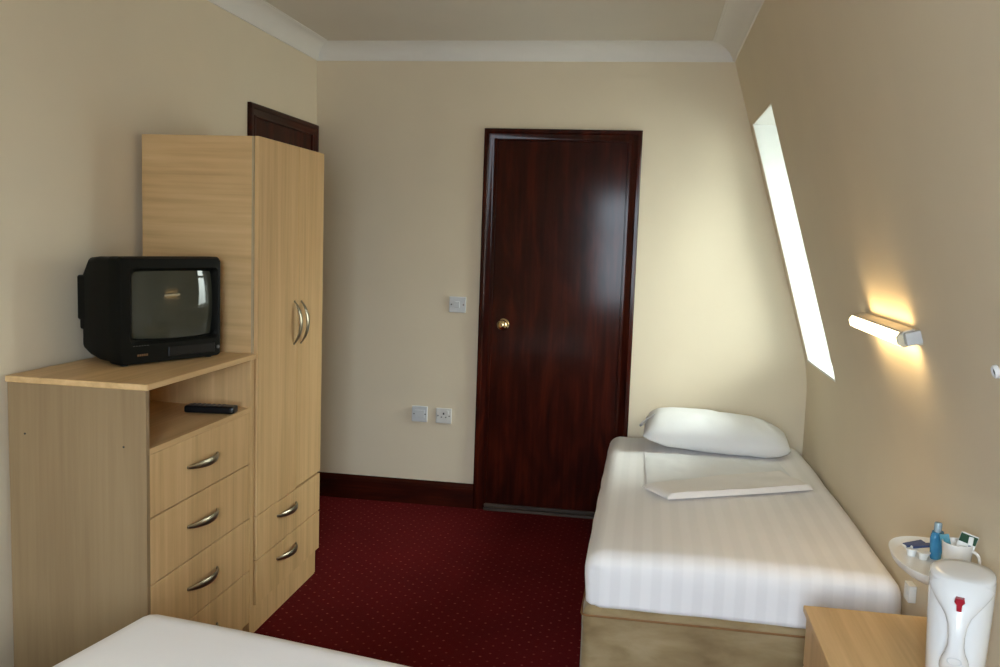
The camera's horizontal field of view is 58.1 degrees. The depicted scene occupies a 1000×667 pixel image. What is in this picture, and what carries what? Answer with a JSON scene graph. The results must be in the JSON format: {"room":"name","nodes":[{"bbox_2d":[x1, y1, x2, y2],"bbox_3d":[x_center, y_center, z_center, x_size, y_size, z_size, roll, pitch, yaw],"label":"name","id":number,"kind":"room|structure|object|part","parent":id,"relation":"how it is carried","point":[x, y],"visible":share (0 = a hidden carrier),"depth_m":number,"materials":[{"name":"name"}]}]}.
{"room":"hotel room","nodes":[
{"label":"hotel room","id":0,"kind":"room"},
{"bbox_2d":[0,0,316,666],"bbox_3d":[-1.532,-0.056,2.326,0.120,2.492,5.450,3,6,9],"label":"wall","id":1,"kind":"structure","parent":0,"point":[82,82],"depth_m":2.91,"materials":[{"name":"beige paint"}]},
{"bbox_2d":[207,0,327,60],"bbox_3d":[-1.384,-1.246,2.181,0.095,0.086,5.450,3,6,9],"label":"trim","id":2,"kind":"structure","parent":1,"relation":"attached to","point":[260,14],"depth_m":4.24,"materials":[{"name":"white paint"}]},
{"bbox_2d":[247,102,318,151],"bbox_3d":[-1.097,-0.065,4.585,0.021,2.060,0.848,3,6,9],"label":"door","id":3,"kind":"structure","parent":1,"relation":"in","point":[262,121],"depth_m":4.42,"materials":[{"name":"brown wood"}]},
{"bbox_3d":[-1.103,-0.040,4.588,0.012,2.010,0.740,3,6,9],"label":"frame","id":4,"kind":"part","parent":3,"relation":"part of","materials":[{"name":"brown wood"}]},
{"bbox_2d":[254,496,592,666],"bbox_3d":[-0.206,1.303,2.243,2.900,0.100,5.690,3,6,9],"label":"floor","id":5,"kind":"structure","parent":0,"point":[406,584],"depth_m":3.82,"materials":[{"name":"red carpet"}]},
{"bbox_2d":[5,352,256,666],"bbox_3d":[-1.141,0.618,2.929,0.469,1.050,0.710,3,6,9],"label":"dresser","id":6,"kind":"object","parent":5,"relation":"on","point":[127,504],"visible":0.84,"depth_m":2.61,"materials":[{"name":"brown wood"}]},
{"bbox_3d":[-1.212,0.660,2.596,0.429,1.032,0.017,3,6,9],"label":"panel","id":7,"kind":"part","parent":6,"relation":"part of","materials":[{"name":"brown wood"}]},
{"bbox_2d":[77,256,219,365],"bbox_3d":[-1.162,-0.088,2.981,0.256,0.341,0.390,6,7,32],"label":"television","id":8,"kind":"object","parent":6,"relation":"on","point":[132,310],"visible":1,"depth_m":2.87,"materials":[{"name":"black plastic"}]},
{"bbox_2d":[149,401,249,453],"bbox_3d":[-1.143,0.292,2.889,0.420,0.016,0.653,3,6,9],"label":"shelf","id":9,"kind":"object","parent":6,"relation":"attached to","point":[171,428],"depth_m":2.92,"materials":[{"name":"brown wood"}]},
{"bbox_3d":[-0.961,0.790,2.909,0.017,0.190,0.649,3,6,9],"label":"drawer","id":10,"kind":"part","parent":6,"relation":"part of","materials":[{"name":"brown wood"}]},
{"bbox_3d":[-0.954,0.595,2.888,0.017,0.195,0.649,3,6,9],"label":"drawer","id":11,"kind":"part","parent":6,"relation":"part of","materials":[{"name":"brown wood"}]},
{"bbox_3d":[-0.947,0.402,2.868,0.017,0.184,0.649,3,6,9],"label":"drawer","id":12,"kind":"part","parent":6,"relation":"part of","materials":[{"name":"brown wood"}]},
{"bbox_3d":[-1.102,0.594,3.260,0.429,1.032,0.030,3,6,9],"label":"panel","id":13,"kind":"part","parent":6,"relation":"part of","materials":[{"name":"brown wood"}]},
{"bbox_3d":[-0.938,0.786,2.886,0.038,0.025,0.199,3,6,9],"label":"handle","id":14,"kind":"part","parent":6,"relation":"part of","materials":[{"name":"silver metal"}]},
{"bbox_3d":[-0.931,0.588,2.865,0.038,0.025,0.199,3,6,9],"label":"handle","id":15,"kind":"part","parent":6,"relation":"part of","materials":[{"name":"silver metal"}]},
{"bbox_3d":[-0.925,0.402,2.845,0.038,0.025,0.199,3,6,9],"label":"handle","id":16,"kind":"part","parent":6,"relation":"part of","materials":[{"name":"silver metal"}]},
{"bbox_2d":[184,403,237,413],"bbox_3d":[-0.986,0.256,3.071,0.170,0.027,0.056,2,6,1],"label":"remote control","id":17,"kind":"object","parent":6,"relation":"on","point":[191,407],"visible":1,"depth_m":3.05,"materials":[{"name":"black plastic"}]},
{"bbox_3d":[-0.967,0.984,2.929,0.017,0.192,0.649,3,6,9],"label":"drawer","id":18,"kind":"part","parent":6,"relation":"part of","materials":[{"name":"brown wood"}]},
{"bbox_2d":[53,614,408,666],"bbox_3d":[-0.816,1.069,1.317,0.904,0.518,1.903,4,6,19],"label":"bed","id":19,"kind":"object","parent":5,"relation":"on","point":[153,640],"visible":1,"depth_m":2.08,"materials":[{"name":"white fabric"}]},
{"bbox_2d":[142,134,323,632],"bbox_3d":[-1.015,0.172,3.566,0.470,1.812,0.658,3,6,9],"label":"wardrobe","id":20,"kind":"object","parent":5,"relation":"on","point":[254,204],"visible":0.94,"depth_m":3.31,"materials":[{"name":"brown wood"}]},
{"bbox_3d":[-1.094,0.203,3.255,0.416,1.810,0.016,3,6,9],"label":"panel","id":21,"kind":"part","parent":20,"relation":"part of","materials":[{"name":"brown wood"}]},
{"bbox_3d":[-0.841,-0.030,3.383,0.017,1.360,0.368,3,6,9],"label":"door","id":22,"kind":"part","parent":20,"relation":"part of","materials":[{"name":"brown wood"}]},
{"bbox_3d":[-0.851,0.886,3.620,0.016,0.167,0.639,3,6,9],"label":"drawer","id":23,"kind":"part","parent":20,"relation":"part of","materials":[{"name":"brown wood"}]},
{"bbox_3d":[-0.845,0.717,3.602,0.016,0.164,0.639,3,6,9],"label":"drawer","id":24,"kind":"part","parent":20,"relation":"part of","materials":[{"name":"brown wood"}]},
{"bbox_3d":[-0.833,0.864,3.570,0.038,0.025,0.194,3,6,9],"label":"handle","id":25,"kind":"part","parent":20,"relation":"part of","materials":[{"name":"silver metal"}]},
{"bbox_3d":[-0.827,0.695,3.552,0.038,0.025,0.194,3,6,9],"label":"handle","id":26,"kind":"part","parent":20,"relation":"part of","materials":[{"name":"silver metal"}]},
{"bbox_3d":[-0.791,-0.042,3.526,0.038,0.175,0.025,3,6,9],"label":"handle","id":27,"kind":"part","parent":20,"relation":"part of","materials":[{"name":"silver metal"}]},
{"bbox_3d":[-0.780,-0.045,3.597,0.038,0.175,0.025,3,6,9],"label":"handle","id":28,"kind":"part","parent":20,"relation":"part of","materials":[{"name":"silver metal"}]},
{"bbox_3d":[-0.788,-0.065,3.700,0.017,1.354,0.274,3,6,9],"label":"door","id":29,"kind":"part","parent":20,"relation":"part of","materials":[{"name":"brown wood"}]},
{"bbox_2d":[580,437,900,666],"bbox_3d":[0.900,0.874,3.782,0.992,0.502,1.933,3,6,9],"label":"bed","id":30,"kind":"object","parent":5,"relation":"on","point":[720,581],"visible":0.83,"depth_m":2.89,"materials":[{"name":"white fabric"}]},
{"bbox_2d":[639,407,790,457],"bbox_3d":[1.058,0.482,4.470,0.728,0.185,0.430,3,6,11],"label":"pillow","id":31,"kind":"object","parent":30,"relation":"on","point":[702,430],"visible":1,"depth_m":4.31,"materials":[{"name":"white fabric"}]},
{"bbox_2d":[644,453,789,483],"bbox_3d":[0.957,0.616,3.927,0.650,0.021,0.690,3,6,9],"label":"folded towel","id":32,"kind":"object","parent":30,"relation":"on","point":[659,467],"visible":0.75,"depth_m":4.05,"materials":[{"name":"white fabric"}]},
{"bbox_2d":[642,470,813,499],"bbox_3d":[0.963,0.621,3.696,0.757,0.036,0.252,-1,7,-26],"label":"folded towel","id":33,"kind":"object","parent":32,"relation":"on","point":[773,481],"visible":1,"depth_m":3.65,"materials":[{"name":"white fabric"}]},
{"bbox_2d":[803,605,926,666],"bbox_3d":[0.951,1.044,2.215,0.385,0.500,0.602,3,6,9],"label":"table","id":34,"kind":"object","parent":5,"relation":"on","point":[834,637],"visible":0.8,"depth_m":2.33,"materials":[{"name":"brown wood"}]},
{"bbox_3d":[0.810,0.881,2.222,0.016,0.143,0.576,3,6,9],"label":"drawer","id":35,"kind":"part","parent":34,"relation":"part of","materials":[{"name":"brown wood"}]},
{"bbox_2d":[925,559,996,666],"bbox_3d":[1.027,0.670,2.024,0.153,0.289,0.145,0,6,-20],"label":"electric kettle","id":36,"kind":"object","parent":34,"relation":"on","point":[961,593],"visible":1,"depth_m":1.97,"materials":[{"name":"plastic"}]},
{"bbox_2d":[954,596,964,611],"bbox_3d":[0.997,0.586,1.951,0.021,0.028,0.024,5,7,29],"label":"switch","id":37,"kind":"object","parent":36,"relation":"attached to","point":[959,601],"depth_m":1.94,"materials":[{"name":"red plastic"}]},
{"bbox_3d":[1.039,0.539,2.018,0.134,0.025,0.123,5,7,29],"label":"lid","id":38,"kind":"part","parent":36,"relation":"part of","materials":[{"name":"plastic"}]},
{"bbox_2d":[264,0,725,40],"bbox_3d":[-0.291,-1.282,1.996,2.546,0.100,5.690,3,6,9],"label":"ceiling","id":39,"kind":"structure","parent":0,"point":[333,20],"depth_m":4.15,"materials":[{"name":"paint"}]},
{"bbox_2d":[316,61,806,483],"bbox_3d":[0.292,-0.261,4.840,2.900,2.492,0.120,3,6,9],"label":"wall","id":40,"kind":"structure","parent":0,"point":[715,328],"depth_m":4.78,"materials":[{"name":"beige paint"}]},
{"bbox_2d":[317,472,472,507],"bbox_3d":[-0.610,0.873,5.034,0.936,0.134,0.018,3,6,9],"label":"baseboard","id":41,"kind":"structure","parent":40,"relation":"attached to","point":[402,490],"depth_m":5.02,"materials":[{"name":"brown wood"}]},
{"bbox_2d":[412,405,427,421],"bbox_3d":[-0.443,0.444,4.966,0.088,0.088,0.010,3,6,9],"label":"switch plate","id":42,"kind":"object","parent":40,"relation":"attached to","point":[419,413],"visible":1,"depth_m":4.96,"materials":[{"name":"plastic"}]},
{"bbox_2d":[436,408,451,423],"bbox_3d":[-0.309,0.453,4.944,0.088,0.084,0.012,3,6,9],"label":"power socket","id":43,"kind":"object","parent":40,"relation":"attached to","point":[443,415],"visible":1,"depth_m":4.94,"materials":[{"name":"white plastic"}]},
{"bbox_2d":[449,296,465,312],"bbox_3d":[-0.230,-0.157,4.869,0.092,0.086,0.014,3,6,9],"label":"light switch","id":44,"kind":"object","parent":40,"relation":"attached to","point":[456,304],"visible":1,"depth_m":4.87,"materials":[{"name":"plastic"}]},
{"bbox_2d":[318,40,732,61],"bbox_3d":[0.090,-1.458,4.643,2.202,0.086,0.095,3,6,9],"label":"trim","id":45,"kind":"structure","parent":40,"relation":"attached to","point":[684,50],"depth_m":4.65,"materials":[{"name":"white paint"}]},
{"bbox_2d":[483,503,594,518],"bbox_3d":[0.255,0.969,4.891,0.700,0.034,0.035,3,6,9],"label":"threshold","id":46,"kind":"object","parent":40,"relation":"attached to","point":[487,506],"depth_m":4.89,"materials":[{"name":"brown wood"}]},
{"bbox_2d":[472,128,642,511],"bbox_3d":[0.287,-0.036,4.764,0.825,2.060,0.075,3,6,9],"label":"door","id":47,"kind":"structure","parent":40,"relation":"in","point":[560,207],"depth_m":4.79,"materials":[{"name":"brown wood"}]},
{"bbox_3d":[0.013,-0.046,4.803,0.058,0.058,0.062,3,6,9],"label":"knob","id":48,"kind":"part","parent":47,"relation":"part of","materials":[{"name":"gold metal"}]},
{"bbox_2d":[735,0,999,666],"bbox_3d":[0.971,0.074,1.924,0.604,2.492,5.450,3,6,9],"label":"wall","id":49,"kind":"structure","parent":0,"point":[886,113],"depth_m":2.40,"materials":[{"name":"beige paint"}]},
{"bbox_2d":[713,0,764,61],"bbox_3d":[0.680,-1.139,1.850,0.120,0.086,5.450,3,6,9],"label":"trim","id":50,"kind":"structure","parent":49,"relation":"attached to","point":[737,18],"depth_m":3.94,"materials":[{"name":"white paint"}]},
{"bbox_2d":[753,105,834,381],"bbox_3d":[1.488,-0.431,4.123,0.631,1.216,0.785,3,6,9],"label":"window","id":51,"kind":"structure","parent":49,"relation":"in","point":[767,137],"depth_m":4.47,"materials":[{"name":"white glass"}]},
{"bbox_2d":[849,312,922,347],"bbox_3d":[1.129,-0.015,2.656,0.062,0.052,0.614,3,6,9],"label":"wall light","id":52,"kind":"object","parent":49,"relation":"attached to","point":[901,335],"visible":1,"depth_m":2.52,"materials":[{"name":"beige plastic"}]},
{"bbox_2d":[849,316,898,345],"bbox_3d":[1.124,-0.014,2.674,0.043,0.041,0.572,-14,3,10],"label":"diffuser","id":53,"kind":"object","parent":52,"relation":"attached to","point":[888,330],"depth_m":2.62,"materials":[{"name":"beige plastic"}]},
{"bbox_2d":[896,332,907,347],"bbox_3d":[1.076,0.015,2.388,0.043,0.041,0.010,-14,3,10],"label":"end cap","id":54,"kind":"object","parent":52,"relation":"attached to","point":[900,338],"depth_m":2.39,"materials":[{"name":"white plastic"}]},
{"bbox_2d":[904,580,916,602],"bbox_3d":[1.231,0.776,2.704,0.025,0.052,0.050,3,6,9],"label":"junction box","id":55,"kind":"object","parent":49,"relation":"attached to","point":[910,589],"visible":1,"depth_m":2.68,"materials":[{"name":"white plastic"}]},
{"bbox_2d":[888,536,941,584],"bbox_3d":[1.093,0.613,2.289,0.182,0.090,0.340,3,6,9],"label":"tray","id":56,"kind":"object","parent":49,"relation":"attached to","point":[916,568],"visible":0.41,"depth_m":2.30,"materials":[{"name":"white plastic"}]},
{"bbox_2d":[905,547,918,556],"bbox_3d":[1.069,0.567,2.337,0.033,0.019,0.033,3,6,9],"label":"pot","id":57,"kind":"object","parent":56,"relation":"on","point":[910,551],"visible":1,"depth_m":2.33,"materials":[{"name":"white plastic"}]},
{"bbox_2d":[902,540,926,547],"bbox_3d":[1.083,0.549,2.351,0.068,0.014,0.018,0,6,-16],"label":"sachet","id":58,"kind":"object","parent":56,"relation":"on","point":[906,544],"visible":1,"depth_m":2.35,"materials":[{"name":"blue paper"}]},
{"bbox_2d":[910,543,929,547],"bbox_3d":[1.101,0.551,2.338,0.068,0.014,0.018,2,6,1],"label":"sachet","id":59,"kind":"object","parent":56,"relation":"on","point":[916,545],"visible":0.72,"depth_m":2.33,"materials":[{"name":"blue paper"}]},
{"bbox_2d":[917,550,930,559],"bbox_3d":[1.088,0.570,2.311,0.033,0.019,0.033,3,6,9],"label":"pot","id":60,"kind":"object","parent":56,"relation":"on","point":[923,554],"visible":1,"depth_m":2.30,"materials":[{"name":"white plastic"}]},
{"bbox_3d":[1.089,0.561,2.310,0.032,0.001,0.032,3,6,9],"label":"foil lid","id":61,"kind":"part","parent":60,"relation":"part of","materials":[{"name":"white paper"}]},
{"bbox_2d":[930,522,942,559],"bbox_3d":[1.123,0.533,2.312,0.033,0.096,0.023,3,6,9],"label":"toiletry bottle","id":62,"kind":"object","parent":56,"relation":"on","point":[935,543],"visible":0.88,"depth_m":2.31,"materials":[{"name":"blue plastic"}]},
{"bbox_2d":[942,537,980,564],"bbox_3d":[1.129,0.552,2.214,0.082,0.079,0.073,3,6,9],"label":"mug","id":63,"kind":"object","parent":56,"relation":"on","point":[949,551],"visible":0.41,"depth_m":2.19,"materials":[{"name":"white ceramic"}]},
{"bbox_2d":[939,534,950,544],"bbox_3d":[1.107,0.526,2.229,0.036,0.060,0.008,6,7,34],"label":"sachet","id":64,"kind":"object","parent":63,"relation":"in","point":[945,537],"visible":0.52,"depth_m":2.23,"materials":[{"name":"blue paper"}]},
{"bbox_2d":[956,531,978,550],"bbox_3d":[1.135,0.526,2.196,0.057,0.088,0.013,5,7,29],"label":"packet","id":65,"kind":"object","parent":63,"relation":"in","point":[963,539],"visible":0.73,"depth_m":2.19,"materials":[{"name":"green paper"}]},
{"bbox_2d":[967,537,973,546],"bbox_3d":[1.140,0.529,2.188,0.018,0.072,0.008,6,7,35],"label":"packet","id":66,"kind":"object","parent":63,"relation":"in","point":[971,539],"visible":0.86,"depth_m":2.18,"materials":[{"name":"white paper"}]},
{"bbox_3d":[1.155,0.556,2.182,0.008,0.056,0.025,-4,8,-43],"label":"handle","id":67,"kind":"part","parent":63,"relation":"part of","materials":[{"name":"white ceramic"}]},
{"bbox_2d":[991,364,999,378],"bbox_3d":[1.022,0.079,1.855,0.016,0.030,0.030,3,6,11],"label":"ring","id":68,"kind":"object","parent":49,"relation":"attached to","point":[995,371],"visible":1,"depth_m":1.85,"materials":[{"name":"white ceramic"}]}
]}

